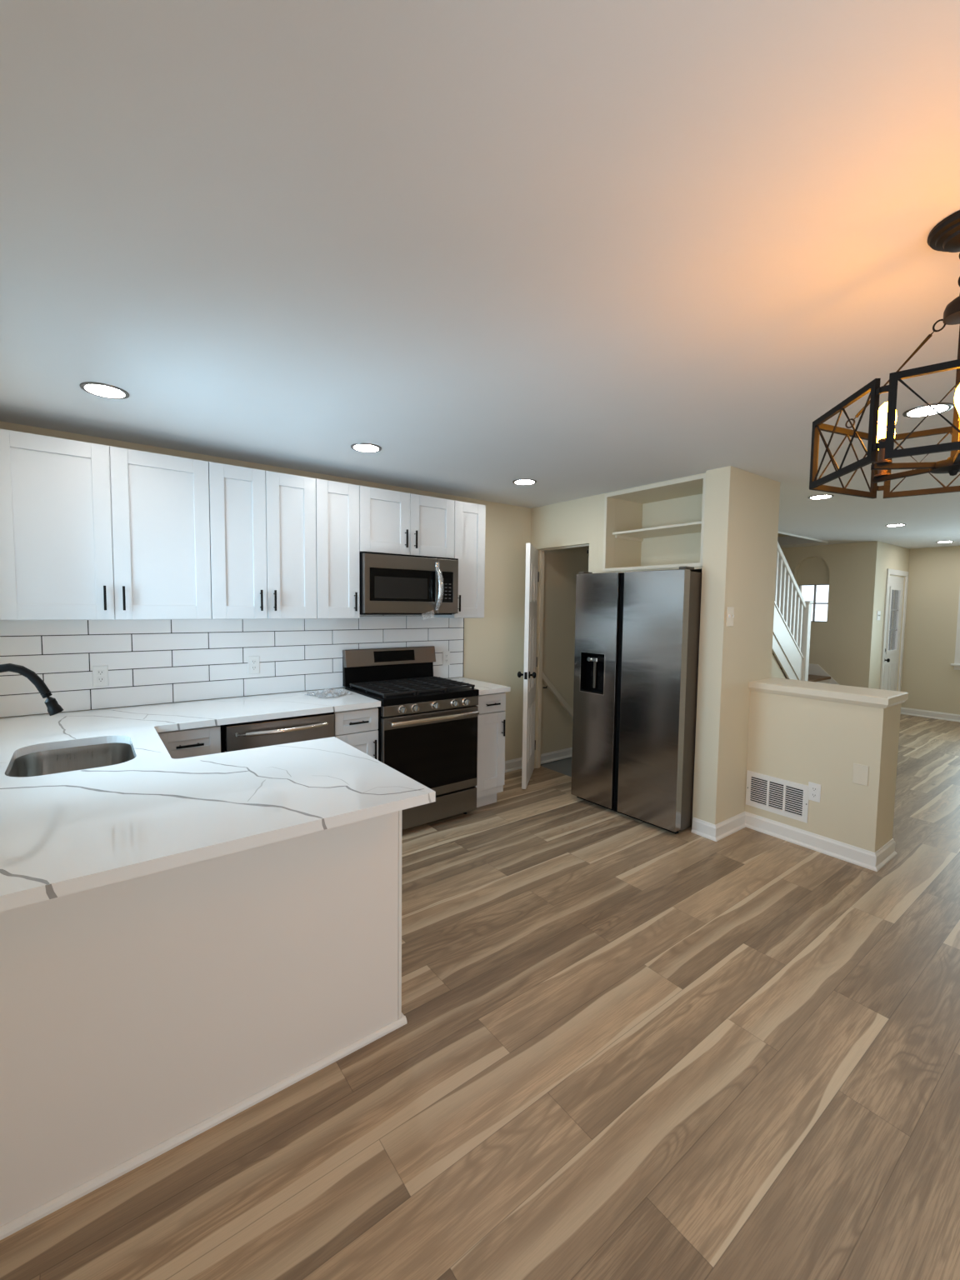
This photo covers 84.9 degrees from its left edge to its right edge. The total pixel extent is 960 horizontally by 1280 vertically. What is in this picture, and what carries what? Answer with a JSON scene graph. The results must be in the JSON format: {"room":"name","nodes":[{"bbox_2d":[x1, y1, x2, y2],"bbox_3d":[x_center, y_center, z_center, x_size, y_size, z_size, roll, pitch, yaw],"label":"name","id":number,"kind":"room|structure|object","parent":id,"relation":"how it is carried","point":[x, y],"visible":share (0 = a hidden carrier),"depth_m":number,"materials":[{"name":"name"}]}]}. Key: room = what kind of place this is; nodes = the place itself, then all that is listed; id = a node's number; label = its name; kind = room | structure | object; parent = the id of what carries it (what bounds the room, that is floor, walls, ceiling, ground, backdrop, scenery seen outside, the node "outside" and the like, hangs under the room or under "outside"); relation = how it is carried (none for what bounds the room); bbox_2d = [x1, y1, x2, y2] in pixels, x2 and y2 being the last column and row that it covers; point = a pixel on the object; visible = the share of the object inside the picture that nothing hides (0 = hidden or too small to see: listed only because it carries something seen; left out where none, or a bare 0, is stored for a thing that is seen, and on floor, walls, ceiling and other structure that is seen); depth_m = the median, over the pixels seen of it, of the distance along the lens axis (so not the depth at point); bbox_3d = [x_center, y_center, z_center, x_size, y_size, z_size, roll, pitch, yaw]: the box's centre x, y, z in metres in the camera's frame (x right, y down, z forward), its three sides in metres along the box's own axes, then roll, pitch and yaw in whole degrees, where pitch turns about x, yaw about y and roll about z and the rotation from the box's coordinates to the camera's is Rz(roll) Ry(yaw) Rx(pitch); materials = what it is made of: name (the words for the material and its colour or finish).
{"room":"kitchen","nodes":[
{"label":"kitchen","id":0,"kind":"room"},
{"bbox_2d":[0,420,589,760],"bbox_3d":[0.952,-0.026,5.352,8.950,2.424,0.100,-2,5,-37],"label":"wall","id":1,"kind":"structure","parent":0,"point":[493,642],"depth_m":4.78,"materials":[{"name":"beige paint"}]},
{"bbox_2d":[0,428,211,620],"bbox_3d":[-1.970,-0.554,2.799,0.908,0.886,0.353,-2,5,-37],"label":"upper cabinet","id":2,"kind":"object","parent":1,"relation":"attached to","point":[88,531],"visible":1,"depth_m":2.66,"materials":[{"name":"white paint"}]},
{"bbox_2d":[0,615,464,717],"bbox_3d":[-1.321,0.067,3.567,2.966,0.584,0.010,-2,5,-37],"label":"tile backsplash","id":3,"kind":"structure","parent":1,"relation":"attached to","point":[148,662],"depth_m":3.22,"materials":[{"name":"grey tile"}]},
{"bbox_2d":[92,665,109,686],"bbox_3d":[-2.133,0.203,2.951,0.072,0.116,0.007,-2,5,-37],"label":"outlet","id":4,"kind":"object","parent":3,"relation":"attached to","point":[100,673],"visible":1,"depth_m":2.95,"materials":[{"name":"white plastic"}]},
{"bbox_2d":[96,676,104,682],"bbox_3d":[-2.132,0.223,2.950,0.033,0.028,0.002,-2,5,-37],"label":"receptacle","id":5,"kind":"object","parent":4,"relation":"attached to","point":[99,679],"depth_m":2.95,"materials":[{"name":"white plastic"}]},
{"bbox_2d":[96,670,104,674],"bbox_3d":[-2.131,0.183,2.948,0.033,0.028,0.002,-2,5,-37],"label":"receptacle","id":6,"kind":"object","parent":4,"relation":"attached to","point":[98,672],"depth_m":2.95,"materials":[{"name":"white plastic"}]},
{"bbox_2d":[247,655,259,674],"bbox_3d":[-1.483,0.163,3.441,0.072,0.116,0.007,-2,5,-37],"label":"outlet","id":7,"kind":"object","parent":3,"relation":"attached to","point":[252,661],"visible":1,"depth_m":3.44,"materials":[{"name":"white plastic"}]},
{"bbox_2d":[250,660,256,664],"bbox_3d":[-1.481,0.143,3.437,0.033,0.028,0.002,-2,5,-37],"label":"receptacle","id":8,"kind":"object","parent":7,"relation":"attached to","point":[252,662],"depth_m":3.44,"materials":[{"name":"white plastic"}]},
{"bbox_2d":[251,665,256,669],"bbox_3d":[-1.482,0.183,3.440,0.033,0.028,0.002,-2,5,-37],"label":"receptacle","id":9,"kind":"object","parent":7,"relation":"attached to","point":[253,667],"depth_m":3.44,"materials":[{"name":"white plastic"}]},
{"bbox_2d":[442,650,449,665],"bbox_3d":[-0.279,0.151,4.351,0.072,0.116,0.007,-2,5,-37],"label":"outlet","id":10,"kind":"object","parent":3,"relation":"attached to","point":[446,655],"visible":1,"depth_m":4.35,"materials":[{"name":"white plastic"}]},
{"bbox_2d":[208,461,316,619],"bbox_3d":[-1.364,-0.576,3.256,0.605,0.886,0.353,-2,5,-37],"label":"upper cabinet","id":11,"kind":"object","parent":1,"relation":"attached to","point":[262,522],"visible":1,"depth_m":3.13,"materials":[{"name":"white paint"}]},
{"bbox_2d":[315,478,359,619],"bbox_3d":[-1.004,-0.590,3.528,0.290,0.886,0.353,-2,5,-37],"label":"upper cabinet","id":12,"kind":"object","parent":1,"relation":"attached to","point":[337,502],"visible":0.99,"depth_m":3.42,"materials":[{"name":"white paint"}]},
{"bbox_2d":[359,485,454,558],"bbox_3d":[-0.580,-0.829,3.831,0.760,0.438,0.353,-2,5,-37],"label":"upper cabinet","id":13,"kind":"object","parent":1,"relation":"attached to","point":[391,522],"visible":0.85,"depth_m":3.69,"materials":[{"name":"white paint"}]},
{"bbox_2d":[359,551,458,614],"bbox_3d":[-0.556,-0.380,3.820,0.754,0.453,0.455,-2,5,-37],"label":"microwave","id":14,"kind":"object","parent":13,"relation":"attached to","point":[390,583],"visible":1,"depth_m":3.67,"materials":[{"name":"silver metal"}]},
{"bbox_2d":[431,500,485,618],"bbox_3d":[-0.161,-0.621,4.164,0.291,0.886,0.353,-2,5,-37],"label":"upper cabinet","id":15,"kind":"object","parent":1,"relation":"attached to","point":[469,518],"visible":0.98,"depth_m":4.06,"materials":[{"name":"white paint"}]},
{"bbox_2d":[505,757,522,772],"bbox_3d":[0.142,1.168,4.750,0.778,0.100,0.025,-2,5,-37],"label":"baseboard","id":16,"kind":"structure","parent":1,"relation":"attached to","point":[513,764],"depth_m":4.88,"materials":[{"name":"white paint"}]},
{"bbox_2d":[517,543,539,789],"bbox_3d":[0.439,0.210,4.566,0.156,2.018,0.594,2,4,13],"label":"door","id":17,"kind":"structure","parent":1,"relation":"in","point":[532,578],"depth_m":4.36,"materials":[{"name":"white paint"}]},
{"bbox_2d":[540,747,572,764],"bbox_3d":[1.039,1.139,5.427,1.250,0.090,0.025,-2,5,-37],"label":"baseboard","id":18,"kind":"structure","parent":1,"relation":"attached to","point":[563,753],"depth_m":5.21,"materials":[{"name":"white paint"}]},
{"bbox_2d":[542,671,573,719],"bbox_3d":[0.970,0.805,5.319,1.102,1.073,0.075,-2,5,-37],"label":"handrail","id":19,"kind":"object","parent":1,"relation":"attached to","point":[547,682],"visible":0.34,"depth_m":5.09,"materials":[{"name":"beige paint"}]},
{"bbox_2d":[0,0,959,549],"bbox_3d":[2.970,-1.167,3.685,10.230,0.120,5.050,-2,5,-37],"label":"ceiling","id":20,"kind":"structure","parent":0,"point":[577,249],"depth_m":1.27,"materials":[{"name":"paint"}]},
{"bbox_2d":[79,381,129,399],"bbox_3d":[-1.606,-1.065,2.248,0.174,0.006,0.174,-2,5,-37],"label":"recessed light","id":21,"kind":"object","parent":20,"relation":"in","point":[103,390],"visible":1,"depth_m":2.24,"materials":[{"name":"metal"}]},
{"bbox_2d":[350,443,381,452],"bbox_3d":[-0.654,-1.104,3.021,0.174,0.006,0.174,-2,5,-37],"label":"recessed light","id":22,"kind":"object","parent":20,"relation":"in","point":[364,447],"visible":1,"depth_m":3.02,"materials":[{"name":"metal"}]},
{"bbox_2d":[512,479,536,484],"bbox_3d":[0.323,-1.144,3.803,0.174,0.006,0.174,-2,5,-37],"label":"recessed light","id":23,"kind":"object","parent":20,"relation":"in","point":[520,482],"visible":1,"depth_m":3.80,"materials":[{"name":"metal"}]},
{"bbox_2d":[808,494,834,499],"bbox_3d":[2.717,-1.139,4.184,0.174,0.006,0.174,-2,5,-37],"label":"recessed light","id":24,"kind":"object","parent":20,"relation":"in","point":[824,496],"visible":1,"depth_m":4.18,"materials":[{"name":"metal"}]},
{"bbox_2d":[809,210,959,499],"bbox_3d":[1.137,-0.681,1.239,0.571,0.574,0.567,-2,5,-37],"label":"chandelier","id":25,"kind":"object","parent":20,"relation":"hanging from","point":[882,436],"visible":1,"depth_m":1.25,"materials":[{"name":"black metal"}]},
{"bbox_2d":[885,524,906,526],"bbox_3d":[4.375,-1.206,5.523,0.174,0.006,0.174,-2,5,-37],"label":"recessed light","id":26,"kind":"object","parent":20,"relation":"in","point":[890,525],"visible":1,"depth_m":5.52,"materials":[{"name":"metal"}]},
{"bbox_2d":[902,402,953,417],"bbox_3d":[2.006,-1.028,2.353,0.174,0.006,0.174,-2,5,-37],"label":"recessed light","id":27,"kind":"object","parent":20,"relation":"in","point":[921,411],"visible":0.95,"depth_m":2.35,"materials":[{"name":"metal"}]},
{"bbox_2d":[936,540,954,542],"bbox_3d":[6.022,-1.270,6.796,0.174,0.006,0.174,-2,5,-37],"label":"recessed light","id":28,"kind":"object","parent":20,"relation":"in","point":[942,541],"visible":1,"depth_m":6.80,"materials":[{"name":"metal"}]},
{"bbox_2d":[0,714,959,1279],"bbox_3d":[2.939,1.361,3.851,10.230,0.100,5.050,-2,5,-37],"label":"floor","id":29,"kind":"structure","parent":0,"point":[627,1047],"depth_m":1.66,"materials":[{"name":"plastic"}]},
{"bbox_2d":[157,725,220,759],"bbox_3d":[-1.674,0.874,2.954,0.300,0.876,0.654,-2,5,-37],"label":"base cabinet","id":30,"kind":"object","parent":29,"relation":"on","point":[183,743],"visible":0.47,"depth_m":2.71,"materials":[{"name":"white paint"}]},
{"bbox_2d":[0,810,407,1239],"bbox_3d":[-0.991,0.958,1.783,1.289,0.880,0.719,-2,5,-37],"label":"peninsula panel","id":31,"kind":"object","parent":29,"relation":"on","point":[140,1016],"visible":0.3,"depth_m":1.47,"materials":[{"name":"white paint"}]},
{"bbox_2d":[0,688,435,911],"bbox_3d":[-1.094,0.459,2.380,1.875,0.034,2.198,-2,5,-37],"label":"countertop","id":32,"kind":"structure","parent":31,"relation":"on","point":[72,832],"depth_m":1.67,"materials":[{"name":"white stone"}]},
{"bbox_2d":[0,663,63,715],"bbox_3d":[-1.691,0.275,1.914,0.269,0.378,0.115,-2,5,-37],"label":"faucet","id":33,"kind":"object","parent":32,"relation":"on","point":[53,707],"visible":1,"depth_m":1.96,"materials":[{"name":"black metal"}]},
{"bbox_2d":[8,742,134,777],"bbox_3d":[-1.622,0.589,2.108,0.414,0.202,0.561,-2,5,-37],"label":"sink","id":34,"kind":"object","parent":32,"relation":"in","point":[62,760],"visible":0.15,"depth_m":2.30,"materials":[{"name":"metal"}]},
{"bbox_2d":[306,688,351,697],"bbox_3d":[-1.016,0.349,3.519,0.276,0.036,0.232,3,5,35],"label":"plastic bag","id":35,"kind":"object","parent":32,"relation":"on","point":[329,691],"visible":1,"depth_m":3.50,"materials":[{"name":"plastic"}]},
{"bbox_2d":[220,711,334,752],"bbox_3d":[-1.287,0.861,3.209,0.618,0.880,0.676,-2,5,-37],"label":"dishwasher","id":36,"kind":"object","parent":29,"relation":"on","point":[242,736],"visible":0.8,"depth_m":2.94,"materials":[{"name":"metal"}]},
{"bbox_2d":[334,706,378,759],"bbox_3d":[-0.940,0.847,3.508,0.290,0.876,0.654,-2,5,-37],"label":"base cabinet","id":37,"kind":"object","parent":29,"relation":"on","point":[357,728],"visible":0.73,"depth_m":3.27,"materials":[{"name":"white paint"}]},
{"bbox_2d":[342,645,479,829],"bbox_3d":[-0.492,0.674,3.787,0.756,1.196,0.706,-2,5,-37],"label":"gas range","id":38,"kind":"object","parent":29,"relation":"on","point":[427,729],"visible":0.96,"depth_m":3.63,"materials":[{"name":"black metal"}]},
{"bbox_2d":[345,686,479,706],"bbox_3d":[-0.490,0.369,3.769,0.756,0.046,0.608,-2,5,-37],"label":"cooktop","id":39,"kind":"object","parent":38,"relation":"in","point":[448,695],"depth_m":3.53,"materials":[{"name":"black metal"}]},
{"bbox_2d":[475,692,505,807],"bbox_3d":[-0.095,0.816,4.146,0.283,0.876,0.654,-2,5,-37],"label":"base cabinet","id":40,"kind":"object","parent":29,"relation":"on","point":[492,707],"visible":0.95,"depth_m":3.92,"materials":[{"name":"white paint"}]},
{"bbox_2d":[446,677,510,694],"bbox_3d":[-0.082,0.357,4.120,0.302,0.034,0.636,-2,5,-37],"label":"countertop","id":41,"kind":"structure","parent":40,"relation":"on","point":[484,687],"depth_m":3.96,"materials":[{"name":"white stone"}]},
{"bbox_2d":[570,566,701,834],"bbox_3d":[1.261,0.385,3.961,0.642,1.793,0.893,-2,5,-40],"label":"refrigerator","id":42,"kind":"object","parent":29,"relation":"on","point":[637,632],"visible":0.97,"depth_m":3.65,"materials":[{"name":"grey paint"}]},
{"bbox_2d":[691,465,780,829],"bbox_3d":[1.794,0.095,3.665,0.695,2.424,0.163,-2,5,-37],"label":"wall pier","id":43,"kind":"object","parent":29,"relation":"on","point":[742,510],"visible":0.86,"depth_m":3.50,"materials":[{"name":"beige paint"}]},
{"bbox_2d":[725,606,734,626],"bbox_3d":[1.629,-0.151,3.408,0.090,0.125,0.016,-2,5,-37],"label":"light switch","id":44,"kind":"object","parent":43,"relation":"attached to","point":[730,611],"visible":1,"depth_m":3.41,"materials":[{"name":"white plastic"}]},
{"bbox_2d":[690,811,897,871],"bbox_3d":[2.047,1.275,3.471,1.186,0.100,0.500,3,4,26],"label":"baseboard","id":45,"kind":"object","parent":43,"relation":"attached to","point":[872,861],"visible":0.81,"depth_m":3.41,"materials":[{"name":"white paint"}]},
{"bbox_2d":[772,541,839,684],"bbox_3d":[3.449,-0.438,6.319,3.375,3.179,1.317,-2,5,-37],"label":"staircase","id":46,"kind":"structure","parent":29,"relation":"on","point":[792,614],"depth_m":6.40,"materials":[{"name":"white paint"}]},
{"bbox_2d":[530,472,705,768],"bbox_3d":[1.019,0.046,4.262,0.100,2.424,1.726,-2,5,-37],"label":"wall","id":47,"kind":"structure","parent":0,"point":[572,522],"depth_m":4.37,"materials":[{"name":"beige paint"}]},
{"bbox_2d":[536,544,589,768],"bbox_3d":[0.737,0.207,4.648,0.065,2.045,0.620,-2,5,-37],"label":"trim","id":48,"kind":"structure","parent":47,"relation":"attached to","point":[542,551],"depth_m":4.88,"materials":[{"name":"beige paint"}]},
{"bbox_2d":[602,474,705,571],"bbox_3d":[1.247,-0.823,3.826,0.010,0.608,0.866,-2,5,-37],"label":"trim","id":49,"kind":"structure","parent":47,"relation":"attached to","point":[702,476],"depth_m":3.79,"materials":[{"name":"beige paint"}]},
{"bbox_2d":[614,482,703,572],"bbox_3d":[1.477,-0.831,4.040,0.414,0.634,0.925,-2,5,-37],"label":"wall niche","id":50,"kind":"object","parent":47,"relation":"in","point":[683,504],"visible":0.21,"depth_m":4.23,"materials":[{"name":"beige paint"}]},
{"bbox_2d":[612,520,701,541],"bbox_3d":[1.451,-0.821,3.990,0.383,0.040,0.803,-2,5,-37],"label":"niche shelf","id":51,"kind":"object","parent":50,"relation":"attached to","point":[695,527],"visible":0.67,"depth_m":4.01,"materials":[{"name":"beige paint"}]},
{"bbox_2d":[770,653,785,678],"bbox_3d":[2.680,-0.023,5.628,3.360,2.424,0.055,-2,5,-37],"label":"wall","id":52,"kind":"structure","parent":0,"point":[776,672],"depth_m":6.26,"materials":[{"name":"beige paint"}]},
{"bbox_2d":[778,531,828,543],"bbox_3d":[3.403,-1.296,6.037,3.000,0.120,0.015,-2,5,-37],"label":"trim","id":53,"kind":"structure","parent":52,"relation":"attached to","point":[781,532],"depth_m":6.46,"materials":[{"name":"white paint"}]},
{"bbox_2d":[777,533,789,537],"bbox_3d":[3.180,-2.038,6.312,3.220,1.280,1.020,-2,5,-37],"label":"wall","id":54,"kind":"structure","parent":0,"point":[778,534],"depth_m":7.39,"materials":[{"name":"beige paint"}]},
{"bbox_2d":[745,690,900,852],"bbox_3d":[2.230,0.834,3.469,0.321,0.985,0.763,-2,5,-37],"label":"wall","id":55,"kind":"structure","parent":0,"point":[796,739],"depth_m":3.26,"materials":[{"name":"beige paint"}]},
{"bbox_2d":[745,770,809,823],"bbox_3d":[1.988,1.044,3.523,0.010,0.242,0.393,-2,5,-37],"label":"air vent","id":56,"kind":"object","parent":55,"relation":"in","point":[772,794],"visible":1,"depth_m":3.51,"materials":[{"name":"white metal"}]},
{"bbox_2d":[808,781,820,802],"bbox_3d":[2.127,0.968,3.338,0.007,0.116,0.072,-2,5,-37],"label":"outlet","id":57,"kind":"object","parent":55,"relation":"attached to","point":[814,788],"visible":1,"depth_m":3.33,"materials":[{"name":"white plastic"}]},
{"bbox_2d":[810,792,816,798],"bbox_3d":[2.124,0.988,3.338,0.002,0.028,0.033,-2,5,-37],"label":"receptacle","id":58,"kind":"object","parent":57,"relation":"attached to","point":[813,795],"depth_m":3.34,"materials":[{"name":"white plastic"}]},
{"bbox_2d":[811,786,817,791],"bbox_3d":[2.125,0.948,3.336,0.002,0.028,0.033,-2,5,-37],"label":"receptacle","id":59,"kind":"object","parent":57,"relation":"attached to","point":[813,788],"depth_m":3.33,"materials":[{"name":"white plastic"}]},
{"bbox_2d":[748,677,908,708],"bbox_3d":[2.243,0.336,3.426,0.373,0.068,0.790,-2,5,-37],"label":"trim","id":60,"kind":"structure","parent":55,"relation":"on","point":[880,698],"depth_m":3.29,"materials":[{"name":"beige paint"}]},
{"bbox_2d":[852,763,869,785],"bbox_3d":[2.274,0.804,3.136,0.005,0.122,0.078,-2,5,-37],"label":"blank plate","id":61,"kind":"object","parent":55,"relation":"attached to","point":[860,774],"visible":1,"depth_m":3.13,"materials":[{"name":"beige paint"}]},
{"bbox_2d":[780,541,864,686],"bbox_3d":[4.806,-0.120,7.506,0.200,2.424,1.110,-2,5,-37],"label":"wall","id":62,"kind":"structure","parent":0,"point":[834,642],"depth_m":7.21,"materials":[{"name":"beige paint"}]},
{"bbox_2d":[799,584,829,622],"bbox_3d":[4.795,-0.528,7.522,0.035,0.535,0.422,-2,5,-37],"label":"window","id":63,"kind":"structure","parent":62,"relation":"in","point":[814,603],"depth_m":7.51,"materials":[{"name":"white glass"}]},
{"bbox_2d":[855,540,909,690],"bbox_3d":[5.694,-0.102,7.394,1.480,2.424,0.140,-2,5,-37],"label":"wall","id":64,"kind":"structure","parent":0,"point":[878,556],"depth_m":6.97,"materials":[{"name":"beige paint"}]},
{"bbox_2d":[876,610,880,619],"bbox_3d":[5.321,-0.324,6.997,0.130,0.125,0.016,-2,5,-37],"label":"light switch","id":65,"kind":"object","parent":64,"relation":"attached to","point":[878,612],"visible":1,"depth_m":6.99,"materials":[{"name":"white plastic"}]},
{"bbox_2d":[879,568,908,691],"bbox_3d":[5.847,0.065,7.432,0.890,2.090,0.108,-2,5,-37],"label":"door","id":66,"kind":"structure","parent":64,"relation":"in","point":[894,585],"depth_m":7.46,"materials":[{"name":"white paint"}]},
{"bbox_2d":[900,545,959,714],"bbox_3d":[7.380,-0.011,6.328,0.120,2.424,3.800,-2,5,-37],"label":"wall","id":67,"kind":"structure","parent":0,"point":[931,682],"depth_m":7.47,"materials":[{"name":"beige paint"}]},
{"bbox_2d":[900,706,959,722],"bbox_3d":[7.298,1.151,6.353,0.050,0.100,3.600,-2,5,-37],"label":"baseboard","id":68,"kind":"structure","parent":67,"relation":"attached to","point":[925,713],"depth_m":7.50,"materials":[{"name":"white paint"}]},
{"bbox_2d":[950,589,959,669],"bbox_3d":[7.115,-0.219,6.577,0.150,1.360,1.760,-2,5,-37],"label":"window","id":69,"kind":"structure","parent":67,"relation":"in","point":[957,660],"depth_m":7.24,"materials":[{"name":"white paint"}]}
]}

